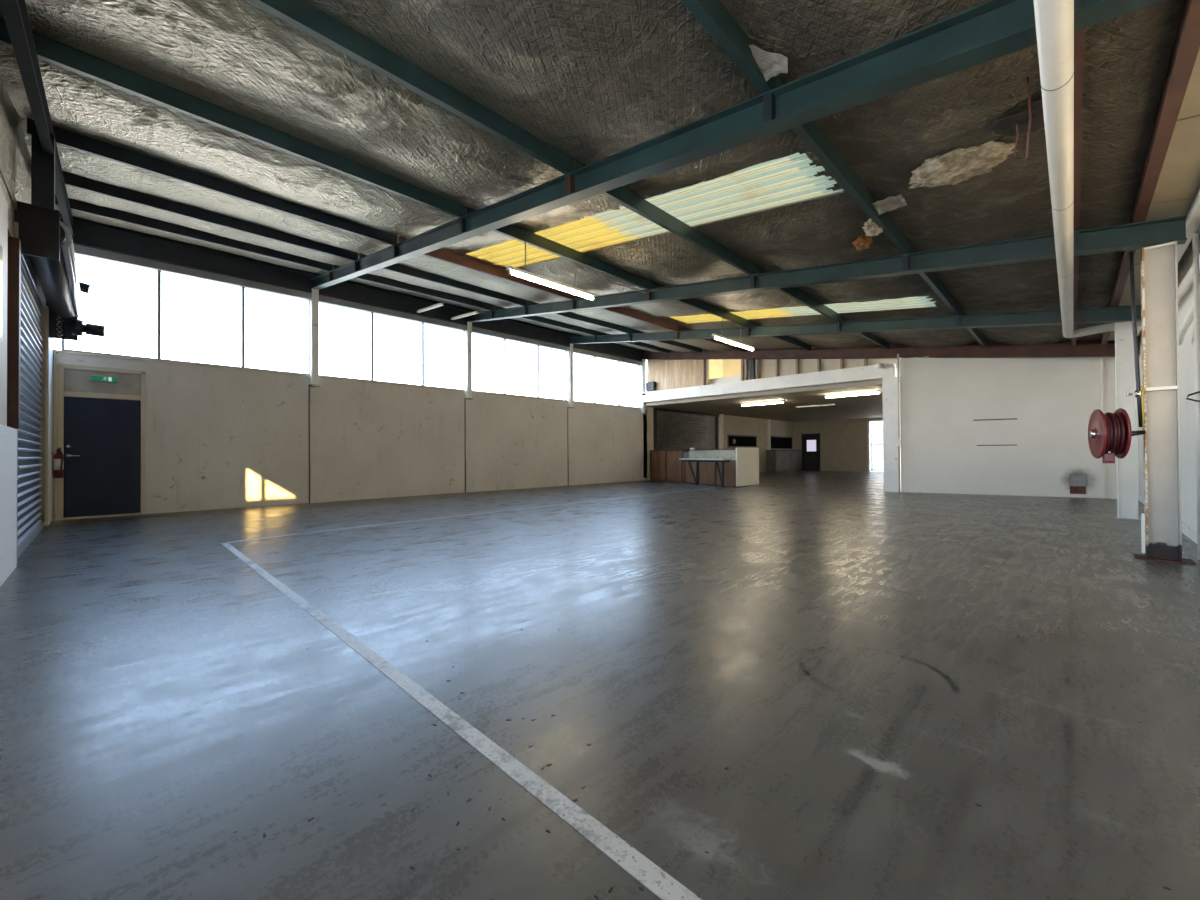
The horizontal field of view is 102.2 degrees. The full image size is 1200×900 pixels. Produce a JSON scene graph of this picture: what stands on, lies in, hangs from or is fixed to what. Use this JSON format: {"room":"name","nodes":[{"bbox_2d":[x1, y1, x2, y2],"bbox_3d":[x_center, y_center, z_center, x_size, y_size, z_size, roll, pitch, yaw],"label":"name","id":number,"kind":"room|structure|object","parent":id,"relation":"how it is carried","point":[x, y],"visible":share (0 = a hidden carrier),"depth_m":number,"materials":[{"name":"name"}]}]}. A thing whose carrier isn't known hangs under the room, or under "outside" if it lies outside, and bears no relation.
{"room":"warehouse","nodes":[
{"label":"warehouse","id":0,"kind":"room"},
{"bbox_2d":[0,71,53,586],"bbox_3d":[-4.195,-1.425,3.175,13.010,4.950,0.212,-1,-1,44],"label":"wall","id":1,"kind":"structure","parent":0,"point":[8,435],"depth_m":4.16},
{"bbox_2d":[7,236,20,428],"bbox_3d":[-5.264,-1.055,4.301,0.320,1.720,0.130,-1,-1,44],"label":"door frame","id":2,"kind":"structure","parent":1,"relation":"on","point":[14,244],"depth_m":4.35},
{"bbox_2d":[53,349,55,518],"bbox_3d":[-8.621,-0.249,7.651,0.028,2.680,0.028,-1,-1,44],"label":"pipe","id":3,"kind":"object","parent":1,"relation":"attached to","point":[54,350],"visible":1,"depth_m":7.65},
{"bbox_2d":[8,126,105,557],"bbox_3d":[-6.608,-0.989,5.986,3.700,4.150,0.702,-1,-1,44],"label":"roller shutter","id":4,"kind":"object","parent":1,"relation":"attached to","point":[48,242],"visible":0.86,"depth_m":5.80,"materials":[{"name":"grey metal"}]},
{"bbox_2d":[17,254,42,545],"bbox_3d":[-6.825,-0.524,5.765,3.590,3.220,0.038,-1,-1,44],"label":"roller shutter","id":5,"kind":"object","parent":4,"relation":"hanging from","point":[30,433],"depth_m":6.04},
{"bbox_2d":[54,448,63,477],"bbox_3d":[-8.512,0.202,7.618,0.233,0.476,0.106,-1,-1,44],"label":"fire extinguisher","id":6,"kind":"object","parent":1,"relation":"attached to","point":[58,457],"visible":1,"depth_m":7.57,"materials":[{"name":"red metal"}]},
{"bbox_2d":[60,213,645,362],"bbox_3d":[-3.604,-3.571,13.004,0.160,0.505,15.150,-1,-1,44],"label":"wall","id":7,"kind":"structure","parent":0,"point":[60,213],"depth_m":10.29,"materials":[{"name":"metal"}]},
{"bbox_2d":[60,215,642,361],"bbox_3d":[-3.538,-3.510,12.869,0.120,0.390,14.590,-1,-1,44],"label":"beam","id":8,"kind":"structure","parent":7,"relation":"attached to","point":[89,234],"depth_m":9.82,"materials":[{"name":"metal"}]},
{"bbox_2d":[0,0,73,237],"bbox_3d":[-4.072,-2.745,3.455,12.400,1.888,0.070,-1,-1,44],"label":"rafter","id":9,"kind":"object","parent":8,"relation":"attached to","point":[15,12],"visible":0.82,"depth_m":3.60,"materials":[{"name":"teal metal"}]},
{"bbox_2d":[27,118,397,244],"bbox_3d":[-4.363,-3.184,6.068,0.065,0.169,3.642,-1,-1,44],"label":"ceiling beam","id":10,"kind":"structure","parent":9,"relation":"on","point":[63,137],"depth_m":5.71,"materials":[{"name":"metal"}]},
{"bbox_2d":[52,353,792,519],"bbox_3d":[1.087,-0.261,17.744,0.180,2.800,28.500,-1,-1,44],"label":"wall","id":11,"kind":"structure","parent":0,"point":[217,438],"depth_m":10.87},
{"bbox_2d":[57,363,145,519],"bbox_3d":[-8.260,-0.133,8.057,0.166,2.490,1.020,-1,-1,44],"label":"door","id":12,"kind":"structure","parent":11,"relation":"in","point":[101,426],"depth_m":8.03,"materials":[{"name":"paint"}]},
{"bbox_2d":[62,244,311,374],"bbox_3d":[-7.399,-2.455,9.033,0.140,1.740,3.650,-1,-1,44],"label":"window","id":13,"kind":"structure","parent":11,"relation":"in","point":[84,251],"depth_m":8.88,"materials":[{"name":"grey metal"}]},
{"bbox_2d":[56,350,641,408],"bbox_3d":[-3.603,-1.554,12.962,0.220,0.040,14.640,-1,-1,44],"label":"trim","id":14,"kind":"structure","parent":11,"relation":"on","point":[57,351],"depth_m":9.90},
{"bbox_2d":[319,295,466,390],"bbox_3d":[-4.844,-2.447,11.647,0.140,1.740,3.660,-1,-1,44],"label":"window","id":15,"kind":"structure","parent":11,"relation":"in","point":[372,310],"depth_m":11.53,"materials":[{"name":"grey metal"}]},
{"bbox_2d":[472,327,569,400],"bbox_3d":[-2.290,-2.440,14.261,0.140,1.740,3.650,-1,-1,44],"label":"window","id":16,"kind":"structure","parent":11,"relation":"in","point":[475,330],"depth_m":14.29,"materials":[{"name":"grey metal"}]},
{"bbox_2d":[573,348,641,407],"bbox_3d":[0.261,-2.433,16.872,0.140,1.740,3.650,-1,-1,44],"label":"window","id":17,"kind":"structure","parent":11,"relation":"in","point":[594,355],"depth_m":16.96,"materials":[{"name":"grey metal"}]},
{"bbox_2d":[653,408,718,451],"bbox_3d":[3.709,-0.725,20.272,0.155,1.780,4.680,-1,-1,44],"label":"shutter","id":18,"kind":"object","parent":11,"relation":"attached to","point":[673,429],"visible":0.88,"depth_m":20.11,"materials":[{"name":"metal"}]},
{"bbox_2d":[727,434,756,447],"bbox_3d":[6.922,-0.420,23.654,0.210,0.610,2.910,-1,-1,44],"label":"hatch","id":19,"kind":"object","parent":11,"relation":"attached to","point":[747,441],"visible":0.79,"depth_m":23.61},
{"bbox_2d":[771,436,792,449],"bbox_3d":[9.976,-0.386,26.779,0.210,0.720,2.870,-1,-1,44],"label":"hatch","id":20,"kind":"object","parent":11,"relation":"attached to","point":[777,442],"visible":0.74,"depth_m":26.76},
{"bbox_2d":[0,0,1182,351],"bbox_3d":[0.741,-3.022,8.785,12.000,1.655,14.790,-1,-1,44],"label":"ceiling","id":21,"kind":"structure","parent":0,"point":[592,80],"depth_m":4.00,"materials":[{"name":"metal"}]},
{"bbox_2d":[466,153,844,267],"bbox_3d":[0.083,-2.920,6.400,5.830,0.819,1.040,-1,-1,44],"label":"skylight","id":22,"kind":"object","parent":21,"relation":"attached to","point":[788,180],"visible":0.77,"depth_m":5.44,"materials":[{"name":"white"}]},
{"bbox_2d":[749,45,787,81],"bbox_3d":[1.038,-2.392,2.955,0.162,0.122,0.232,-1,-1,44],"label":"flap","id":23,"kind":"object","parent":21,"relation":"attached to","point":[770,64],"visible":1,"depth_m":2.98,"materials":[{"name":"paper"}]},
{"bbox_2d":[670,296,936,322],"bbox_3d":[3.830,-2.902,10.149,5.550,0.781,1.000,-1,-1,44],"label":"sheet","id":24,"kind":"object","parent":21,"relation":"attached to","point":[908,302],"visible":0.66,"depth_m":9.60,"materials":[{"name":"white"}]},
{"bbox_2d":[853,235,872,250],"bbox_3d":[3.101,-2.461,5.711,0.228,0.201,0.206,0,0,-5],"label":"insulation","id":25,"kind":"object","parent":21,"relation":"attached to","point":[863,242],"visible":0.95,"depth_m":5.65},
{"bbox_2d":[862,218,882,235],"bbox_3d":[2.930,-2.385,5.179,0.227,0.174,0.347,-1,-1,44],"label":"insulation","id":26,"kind":"object","parent":21,"relation":"hanging from","point":[870,228],"visible":0.68,"depth_m":5.15},
{"bbox_2d":[871,195,906,214],"bbox_3d":[2.803,-2.388,4.691,0.261,0.068,0.220,-1,-1,44],"label":"flap","id":27,"kind":"object","parent":21,"relation":"attached to","point":[889,203],"visible":1,"depth_m":4.71,"materials":[{"name":"paper"}]},
{"bbox_2d":[909,140,1018,187],"bbox_3d":[2.898,-2.313,3.922,0.754,0.140,0.588,-1,-1,44],"label":"insulation","id":28,"kind":"object","parent":21,"relation":"attached to","point":[958,165],"visible":0.98,"depth_m":3.86},
{"bbox_2d":[1025,77,1031,157],"bbox_3d":[2.664,-2.069,3.013,0.034,0.501,0.024,0,0,-16],"label":"hanging wire","id":29,"kind":"object","parent":21,"relation":"hanging from","point":[1027,78],"visible":1,"depth_m":3.01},
{"bbox_2d":[987,94,1094,135],"bbox_3d":[2.959,-2.270,3.279,0.411,0.099,0.479,0,-1,-25],"label":"insulation","id":30,"kind":"object","parent":21,"relation":"attached to","point":[1006,125],"visible":0.5,"depth_m":3.29,"materials":[{"name":"brown fabric"}]},
{"bbox_2d":[0,470,1199,899],"bbox_3d":[5.433,1.208,13.843,14.800,0.250,29.200,-1,-1,44],"label":"floor","id":31,"kind":"structure","parent":0,"point":[162,700],"depth_m":1.96,"materials":[{"name":"concrete"}]},
{"bbox_2d":[310,288,324,502],"bbox_3d":[-5.993,-1.149,10.287,0.128,4.534,0.285,-1,-1,44],"label":"wall post","id":32,"kind":"object","parent":31,"relation":"on","point":[317,469],"visible":0.99,"depth_m":10.25,"materials":[{"name":"metal"}]},
{"bbox_2d":[311,0,1164,289],"bbox_3d":[-1.633,-2.738,5.951,12.400,1.888,0.140,-1,-1,44],"label":"rafter","id":33,"kind":"object","parent":32,"relation":"attached to","point":[989,30],"visible":0.98,"depth_m":3.12,"materials":[{"name":"teal metal"}]},
{"bbox_2d":[55,194,332,270],"bbox_3d":[-6.496,-3.558,8.154,0.065,0.169,3.642,-1,-1,44],"label":"ceiling beam","id":34,"kind":"structure","parent":33,"relation":"on","point":[77,205],"depth_m":7.89,"materials":[{"name":"metal"}]},
{"bbox_2d":[63,171,358,260],"bbox_3d":[-5.523,-3.387,7.202,0.065,0.169,3.642,-1,-1,44],"label":"ceiling beam","id":35,"kind":"structure","parent":33,"relation":"on","point":[72,180],"depth_m":6.94,"materials":[{"name":"metal"}]},
{"bbox_2d":[0,18,465,217],"bbox_3d":[-2.945,-2.935,4.682,0.065,0.169,3.642,-1,-1,44],"label":"ceiling beam","id":36,"kind":"structure","parent":33,"relation":"on","point":[49,50],"depth_m":4.23,"materials":[{"name":"teal metal"}]},
{"bbox_2d":[246,0,574,173],"bbox_3d":[-1.535,-2.688,3.304,0.065,0.169,3.642,-1,-1,44],"label":"ceiling beam","id":37,"kind":"structure","parent":33,"relation":"on","point":[300,14],"depth_m":3.44,"materials":[{"name":"teal metal"}]},
{"bbox_2d":[333,265,493,309],"bbox_3d":[-3.942,-3.551,10.768,0.065,0.169,3.652,-1,-1,44],"label":"ceiling beam","id":38,"kind":"structure","parent":33,"relation":"on","point":[368,277],"depth_m":10.76,"materials":[{"name":"metal"}]},
{"bbox_2d":[359,254,526,305],"bbox_3d":[-2.968,-3.380,9.816,0.065,0.169,3.652,-1,-1,44],"label":"ceiling beam","id":39,"kind":"structure","parent":33,"relation":"on","point":[398,268],"depth_m":9.75,"materials":[{"name":"metal"}]},
{"bbox_2d":[398,236,574,298],"bbox_3d":[-1.808,-3.177,8.682,0.065,0.169,3.652,-1,-1,44],"label":"ceiling beam","id":40,"kind":"structure","parent":33,"relation":"on","point":[443,255],"depth_m":8.47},
{"bbox_2d":[466,207,650,288],"bbox_3d":[-0.391,-2.928,7.296,0.065,0.169,3.652,-1,-1,44],"label":"ceiling beam","id":41,"kind":"structure","parent":33,"relation":"on","point":[511,231],"depth_m":7.16,"materials":[{"name":"teal metal"}]},
{"bbox_2d":[507,243,595,300],"bbox_3d":[-0.662,-2.651,7.086,0.070,0.576,1.640,-1,-1,44],"label":"fluorescent light","id":42,"kind":"object","parent":41,"relation":"hanging from","point":[512,270],"visible":0.94,"depth_m":6.98,"materials":[{"name":"white paint"}]},
{"bbox_2d":[681,0,775,92],"bbox_3d":[-0.131,-2.442,1.932,0.065,0.169,3.642,-1,-1,44],"label":"ceiling beam","id":43,"kind":"structure","parent":33,"relation":"on","point":[712,14],"depth_m":2.81,"materials":[{"name":"teal metal"}]},
{"bbox_2d":[1074,28,1084,230],"bbox_3d":[3.461,-2.252,3.531,0.065,0.169,3.652,-1,-1,44],"label":"ceiling beam","id":44,"kind":"structure","parent":33,"relation":"on","point":[1078,35],"depth_m":3.13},
{"bbox_2d":[1033,0,1141,337],"bbox_3d":[3.915,-1.895,3.459,1.006,0.202,11.312,-1,-1,44],"label":"drain pipe","id":45,"kind":"object","parent":33,"relation":"hanging from","point":[1054,19],"visible":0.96,"depth_m":2.73,"materials":[{"name":"white plastic"}]},
{"bbox_2d":[221,543,701,899],"bbox_3d":[-1.521,1.030,2.786,7.890,0.002,0.070,-1,-1,45],"label":"floor line","id":46,"kind":"object","parent":31,"relation":"on","point":[664,886],"depth_m":1.50,"materials":[{"name":"white paint"}]},
{"bbox_2d":[227,488,709,542],"bbox_3d":[-0.510,1.083,9.859,0.151,0.002,11.412,-1,-1,42],"label":"floor line","id":47,"kind":"object","parent":31,"relation":"on","point":[706,488],"depth_m":7.38,"materials":[{"name":"white paint"}]},
{"bbox_2d":[465,322,474,491],"bbox_3d":[-3.435,-1.142,12.905,0.128,4.534,0.285,-1,-1,44],"label":"wall post","id":48,"kind":"object","parent":31,"relation":"on","point":[470,464],"visible":0.99,"depth_m":12.87,"materials":[{"name":"metal"}]},
{"bbox_2d":[568,344,574,485],"bbox_3d":[-0.884,-1.135,15.516,0.128,4.534,0.285,-1,-1,44],"label":"wall post","id":49,"kind":"object","parent":31,"relation":"on","point":[571,462],"visible":0.94,"depth_m":15.48,"materials":[{"name":"metal"}]},
{"bbox_2d":[641,359,646,480],"bbox_3d":[1.667,-1.128,18.126,0.128,4.534,0.285,-1,-1,44],"label":"wall post","id":50,"kind":"object","parent":31,"relation":"on","point":[643,410],"visible":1,"depth_m":18.09,"materials":[{"name":"metal"}]},
{"bbox_2d":[642,342,1114,359],"bbox_3d":[6.069,-2.748,13.833,12.400,1.950,0.140,-1,-1,44],"label":"rafter","id":51,"kind":"object","parent":50,"relation":"attached to","point":[1066,349],"visible":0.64,"depth_m":12.15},
{"bbox_2d":[233,600,1170,899],"bbox_3d":[0.349,1.016,2.387,3.198,0.003,3.424,-1,-1,44],"label":"debris","id":52,"kind":"object","parent":31,"relation":"on","point":[576,799],"visible":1,"depth_m":1.39,"materials":[{"name":"brown plant"}]},
{"bbox_2d":[650,447,758,486],"bbox_3d":[3.482,0.522,16.641,1.339,1.150,4.845,0,-1,-27],"label":"counter","id":53,"kind":"object","parent":31,"relation":"on","point":[665,465],"depth_m":15.32,"materials":[{"name":"white paint"}]},
{"bbox_2d":[679,458,731,487],"bbox_3d":[3.162,0.689,14.692,0.360,0.853,2.059,0,-1,-27],"label":"trestle table","id":54,"kind":"object","parent":31,"relation":"on","point":[688,460],"visible":1,"depth_m":14.44,"materials":[{"name":"metal"}]},
{"bbox_2d":[766,450,802,471],"bbox_3d":[10.079,0.580,26.362,0.560,1.160,3.440,-1,-1,44],"label":"base cabinet","id":55,"kind":"object","parent":31,"relation":"on","point":[776,460],"visible":0.99,"depth_m":25.61,"materials":[{"name":"wood"}]},
{"bbox_2d":[871,428,882,471],"bbox_3d":[14.634,-0.027,24.954,1.212,2.300,0.050,-1,-1,44],"label":"gate","id":56,"kind":"object","parent":31,"relation":"on","point":[881,444],"visible":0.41,"depth_m":25.22,"materials":[{"name":"metal"}]},
{"bbox_2d":[882,377,900,491],"bbox_3d":[7.401,-0.390,12.302,0.340,2.899,0.180,-1,-1,44],"label":"post","id":57,"kind":"object","parent":31,"relation":"on","point":[891,451],"visible":0.94,"depth_m":12.24,"materials":[{"name":"paint"}]},
{"bbox_2d":[897,354,900,445],"bbox_3d":[7.445,-1.248,12.065,0.070,2.290,0.060,-1,-1,44],"label":"conduit","id":58,"kind":"object","parent":57,"relation":"attached to","point":[898,385],"visible":1,"depth_m":12.05,"materials":[{"name":"white plastic"}]},
{"bbox_2d":[1113,321,1140,520],"bbox_3d":[7.708,-0.432,7.094,0.280,2.894,0.200,-1,-1,44],"label":"steel column","id":59,"kind":"structure","parent":31,"relation":"on","point":[1127,467],"depth_m":7.08,"materials":[{"name":"metal"}]},
{"bbox_2d":[569,305,1141,343],"bbox_3d":[3.419,-2.734,11.236,12.240,1.866,0.140,-1,-1,44],"label":"rafter","id":60,"kind":"object","parent":59,"relation":"on","point":[1112,314],"visible":0.87,"depth_m":9.08,"materials":[{"name":"teal metal"}]},
{"bbox_2d":[597,331,668,352],"bbox_3d":[1.163,-3.537,15.993,0.065,0.169,3.642,-1,-1,44],"label":"purlin","id":61,"kind":"structure","parent":60,"relation":"on","point":[640,344],"depth_m":16.32,"materials":[{"name":"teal metal"}]},
{"bbox_2d":[631,329,701,352],"bbox_3d":[2.137,-3.366,15.041,0.065,0.169,3.642,-1,-1,44],"label":"purlin","id":62,"kind":"structure","parent":60,"relation":"on","point":[670,342],"depth_m":15.39,"materials":[{"name":"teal metal"}]},
{"bbox_2d":[679,326,746,351],"bbox_3d":[3.297,-3.162,13.907,0.065,0.169,3.642,-1,-1,44],"label":"purlin","id":63,"kind":"structure","parent":60,"relation":"on","point":[681,328],"depth_m":14.15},
{"bbox_2d":[750,321,810,350],"bbox_3d":[4.715,-2.914,12.521,0.065,0.169,3.642,-1,-1,44],"label":"purlin","id":64,"kind":"structure","parent":60,"relation":"on","point":[787,339],"depth_m":12.85,"materials":[{"name":"teal metal"}]},
{"bbox_2d":[840,315,888,348],"bbox_3d":[6.125,-2.666,11.143,0.065,0.169,3.642,-1,-1,44],"label":"purlin","id":65,"kind":"structure","parent":60,"relation":"on","point":[868,335],"depth_m":11.44,"materials":[{"name":"teal metal"}]},
{"bbox_2d":[960,307,986,347],"bbox_3d":[7.528,-2.420,9.771,0.065,0.169,3.642,-1,-1,44],"label":"purlin","id":66,"kind":"structure","parent":60,"relation":"on","point":[977,335],"depth_m":10.08,"materials":[{"name":"teal metal"}]},
{"bbox_2d":[1133,241,1195,564],"bbox_3d":[5.165,-0.435,4.462,0.360,2.885,0.240,-1,-1,44],"label":"steel column","id":67,"kind":"structure","parent":31,"relation":"on","point":[1161,524],"depth_m":4.45,"materials":[{"name":"metal"}]},
{"bbox_2d":[466,216,1186,322],"bbox_3d":[0.868,-2.741,8.625,12.240,1.866,0.140,-1,-1,44],"label":"rafter","id":68,"kind":"object","parent":67,"relation":"on","point":[1138,235],"visible":0.9,"depth_m":5.89,"materials":[{"name":"teal metal"}]},
{"bbox_2d":[494,305,596,335],"bbox_3d":[-1.387,-3.544,13.383,0.065,0.169,3.642,-1,-1,44],"label":"ceiling beam","id":69,"kind":"structure","parent":68,"relation":"on","point":[533,318],"depth_m":13.57,"materials":[{"name":"teal metal"}]},
{"bbox_2d":[527,300,630,333],"bbox_3d":[-0.414,-3.373,12.431,0.065,0.169,3.642,-1,-1,44],"label":"ceiling beam","id":70,"kind":"structure","parent":68,"relation":"on","point":[571,315],"depth_m":12.61,"materials":[{"name":"teal metal"}]},
{"bbox_2d":[575,295,678,330],"bbox_3d":[0.746,-3.169,11.297,0.065,0.169,3.642,-1,-1,44],"label":"purlin","id":71,"kind":"structure","parent":68,"relation":"on","point":[619,310],"depth_m":11.49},
{"bbox_2d":[575,160,755,274],"bbox_3d":[1.020,-2.681,5.918,0.065,0.169,3.652,-1,-1,44],"label":"ceiling beam","id":72,"kind":"structure","parent":68,"relation":"on","point":[621,195],"depth_m":5.74,"materials":[{"name":"teal metal"}]},
{"bbox_2d":[651,281,749,326],"bbox_3d":[2.164,-2.921,9.911,0.065,0.169,3.642,-1,-1,44],"label":"purlin","id":73,"kind":"structure","parent":68,"relation":"on","point":[695,303],"depth_m":10.06,"materials":[{"name":"teal metal"}]},
{"bbox_2d":[712,318,754,350],"bbox_3d":[3.014,-2.636,10.848,0.070,0.586,1.800,-1,-1,44],"label":"fluorescent light","id":74,"kind":"object","parent":73,"relation":"hanging from","point":[715,336],"visible":0.94,"depth_m":10.74,"materials":[{"name":"white paint"}]},
{"bbox_2d":[756,266,839,321],"bbox_3d":[3.574,-2.674,8.532,0.065,0.169,3.642,-1,-1,44],"label":"purlin","id":75,"kind":"structure","parent":68,"relation":"on","point":[791,292],"depth_m":8.63,"materials":[{"name":"teal metal"}]},
{"bbox_2d":[776,75,908,253],"bbox_3d":[2.423,-2.434,4.546,0.065,0.169,3.652,-1,-1,44],"label":"ceiling beam","id":76,"kind":"structure","parent":68,"relation":"on","point":[810,133],"depth_m":4.25,"materials":[{"name":"teal metal"}]},
{"bbox_2d":[909,243,959,314],"bbox_3d":[4.978,-2.427,7.160,0.065,0.169,3.642,-1,-1,44],"label":"purlin","id":77,"kind":"structure","parent":68,"relation":"on","point":[930,278],"depth_m":7.22,"materials":[{"name":"teal metal"}]},
{"bbox_2d":[1074,256,1077,308],"bbox_3d":[6.016,-2.245,6.145,0.065,0.169,3.642,-1,-1,44],"label":"purlin","id":78,"kind":"structure","parent":68,"relation":"on","point":[1075,257],"depth_m":6.18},
{"bbox_2d":[1101,0,1199,344],"bbox_3d":[5.034,-2.193,4.524,0.075,0.150,14.500,-1,-1,44],"label":"edge purlin","id":79,"kind":"object","parent":68,"relation":"on","point":[1186,45],"visible":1,"depth_m":3.10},
{"bbox_3d":[5.198,-2.228,4.364,0.420,0.015,14.500,-1,-1,44],"label":"ceiling","id":80,"kind":"structure","parent":79,"relation":"attached to","visible":0},
{"bbox_2d":[1119,264,1140,305],"bbox_3d":[7.295,-2.173,6.509,0.380,0.061,2.476,-1,-1,44],"label":"soffit panel","id":81,"kind":"object","parent":80,"relation":"attached to","point":[1125,300],"depth_m":6.60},
{"bbox_2d":[1134,198,1194,263],"bbox_3d":[5.740,-2.178,4.918,0.380,0.061,1.926,-1,-1,44],"label":"soffit panel","id":82,"kind":"object","parent":80,"relation":"attached to","point":[1178,208],"visible":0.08,"depth_m":4.41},
{"bbox_2d":[1151,115,1199,203],"bbox_3d":[4.517,-2.181,3.666,0.380,0.061,1.526,-1,-1,44],"label":"soffit panel","id":83,"kind":"object","parent":80,"relation":"attached to","point":[1179,178],"visible":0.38,"depth_m":3.73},
{"bbox_2d":[1177,48,1199,119],"bbox_3d":[3.417,-2.184,2.540,0.380,0.061,1.576,-1,-1,44],"label":"soffit panel","id":84,"kind":"object","parent":80,"relation":"attached to","point":[1190,106],"depth_m":3.01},
{"bbox_2d":[1088,408,1145,462],"bbox_3d":[4.848,-0.132,4.547,0.371,0.510,0.485,-1,-1,44],"label":"hose reel","id":85,"kind":"object","parent":67,"relation":"attached to","point":[1110,434],"visible":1,"depth_m":4.48,"materials":[{"name":"red metal"}]},
{"bbox_2d":[1126,251,1145,428],"bbox_3d":[4.977,-1.021,4.507,0.120,1.660,0.049,-1,-1,44],"label":"riser pipe","id":86,"kind":"object","parent":67,"relation":"attached to","point":[1139,393],"visible":1,"depth_m":4.50,"materials":[{"name":"metal"}]},
{"bbox_2d":[1193,233,1199,559],"bbox_3d":[5.493,-0.494,4.449,0.036,3.000,0.035,-1,-1,44],"label":"wall post","id":87,"kind":"object","parent":31,"relation":"on","point":[1196,287],"visible":1,"depth_m":4.44,"materials":[{"name":"metal"}]},
{"bbox_2d":[709,359,740,378],"bbox_3d":[5.066,-2.616,16.812,3.200,1.750,2.280,-1,-1,44],"label":"wall","id":88,"kind":"structure","parent":0,"point":[718,368],"depth_m":18.29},
{"bbox_2d":[709,375,740,384],"bbox_3d":[4.348,-2.268,16.072,2.800,0.350,0.060,-1,-1,44],"label":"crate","id":89,"kind":"object","parent":88,"relation":"in","point":[738,377],"visible":0.29,"depth_m":16.18,"materials":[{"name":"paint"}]},
{"bbox_2d":[642,363,895,402],"bbox_3d":[4.555,-1.982,15.150,8.180,0.362,0.230,-1,-1,44],"label":"lintel","id":90,"kind":"object","parent":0,"point":[863,373],"visible":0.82,"depth_m":14.29,"materials":[{"name":"white paint"}]},
{"bbox_2d":[645,378,899,421],"bbox_3d":[9.349,-1.737,20.181,8.400,0.140,13.670,-1,-1,44],"label":"ceiling","id":91,"kind":"structure","parent":0,"point":[860,406],"depth_m":17.67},
{"bbox_2d":[824,390,880,397],"bbox_3d":[7.472,-1.650,14.374,1.550,0.103,0.070,-1,-1,44],"label":"fluorescent light","id":92,"kind":"object","parent":91,"relation":"attached to","point":[876,391],"visible":1,"depth_m":14.33,"materials":[{"name":"white paint"}]},
{"bbox_2d":[744,358,899,379],"bbox_3d":[4.787,-2.950,15.457,8.300,1.700,0.030,-1,-1,44],"label":"lining","id":93,"kind":"object","parent":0,"point":[768,366],"visible":0.25,"depth_m":14.24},
{"bbox_2d":[793,417,882,469],"bbox_3d":[14.106,-0.274,25.030,8.400,2.800,0.120,-1,-1,44],"label":"wall","id":94,"kind":"structure","parent":0,"point":[843,443],"depth_m":26.11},
{"bbox_2d":[802,433,820,470],"bbox_3d":[11.858,0.121,27.190,1.014,2.070,0.130,-1,-1,44],"label":"door","id":95,"kind":"structure","parent":94,"relation":"in","point":[810,443],"depth_m":27.25,"materials":[{"name":"wood"}]},
{"bbox_2d":[518,0,1186,377],"bbox_3d":[5.714,-3.093,13.475,13.600,1.860,29.150,-1,-1,44],"label":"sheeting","id":96,"kind":"object","parent":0,"point":[1183,0],"depth_m":7.00,"materials":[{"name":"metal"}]},
{"bbox_2d":[644,334,1139,354],"bbox_3d":[6.234,-2.920,13.812,12.930,2.299,0.040,-1,-1,44],"label":"board","id":97,"kind":"object","parent":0,"point":[1099,340],"visible":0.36,"depth_m":10.28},
{"bbox_2d":[647,360,702,391],"bbox_3d":[2.650,-2.857,17.398,2.430,1.530,0.020,-1,-1,44],"label":"plywood panel","id":98,"kind":"object","parent":97,"relation":"attached to","point":[667,374],"visible":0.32,"depth_m":17.36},
{"bbox_2d":[900,356,1101,494],"bbox_3d":[9.157,-0.624,11.297,3.657,3.370,0.120,-1,-1,30],"label":"wall","id":99,"kind":"structure","parent":0,"point":[1053,400],"depth_m":11.19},
{"bbox_2d":[901,490,1101,497],"bbox_3d":[9.133,1.008,11.226,3.658,0.065,0.012,-1,-1,30],"label":"baseboard","id":100,"kind":"structure","parent":99,"relation":"attached to","point":[912,491],"depth_m":11.12,"materials":[{"name":"white paint"}]},
{"bbox_2d":[1070,474,1085,485],"bbox_3d":[10.420,0.658,10.578,0.280,0.260,0.050,-1,-1,30],"label":"air vent","id":101,"kind":"object","parent":99,"relation":"in","point":[1075,479],"visible":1,"depth_m":10.55,"materials":[{"name":"grey metal"}]},
{"bbox_2d":[1100,357,1138,498],"bbox_3d":[10.865,-0.653,10.141,0.520,3.350,0.210,-1,-1,44],"label":"wall","id":102,"kind":"structure","parent":0,"point":[1107,364],"depth_m":10.21,"materials":[{"name":"white paint"}]},
{"bbox_2d":[1138,225,1199,530],"bbox_3d":[5.778,-0.761,4.457,0.150,3.270,15.950,-1,-1,44],"label":"wall","id":103,"kind":"structure","parent":0,"point":[1185,265],"depth_m":5.63,"materials":[{"name":"white paint"}]},
{"bbox_2d":[1138,493,1196,543],"bbox_3d":[5.784,0.939,4.448,0.162,0.130,15.950,-1,-1,44],"label":"baseboard","id":104,"kind":"structure","parent":103,"relation":"attached to","point":[1191,533],"depth_m":5.61,"materials":[{"name":"white paint"}]},
{"bbox_2d":[1137,189,1199,335],"bbox_3d":[5.278,-2.090,4.286,0.070,0.120,14.500,-1,-1,44],"label":"beam","id":105,"kind":"structure","parent":103,"relation":"attached to","point":[1193,216],"depth_m":4.40,"materials":[{"name":"metal"}]},
{"bbox_2d":[1179,303,1193,345],"bbox_3d":[6.147,-1.373,5.043,0.070,0.415,1.024,-1,-1,40],"label":"diagonal pipe","id":106,"kind":"object","parent":103,"relation":"attached to","point":[1189,318],"visible":0.58,"depth_m":5.12,"materials":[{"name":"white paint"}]},
{"bbox_3d":[6.833,1.496,21.282,160.000,0.180,180.000,-1,-1,44],"label":"ground","id":107,"kind":"structure","parent":0,"visible":0},
{"bbox_2d":[870,421,882,471],"bbox_3d":[16.445,-0.537,26.855,10.000,3.870,0.200,-1,-1,44],"label":"wall","id":108,"kind":"structure","parent":107,"relation":"on","point":[877,426],"depth_m":27.43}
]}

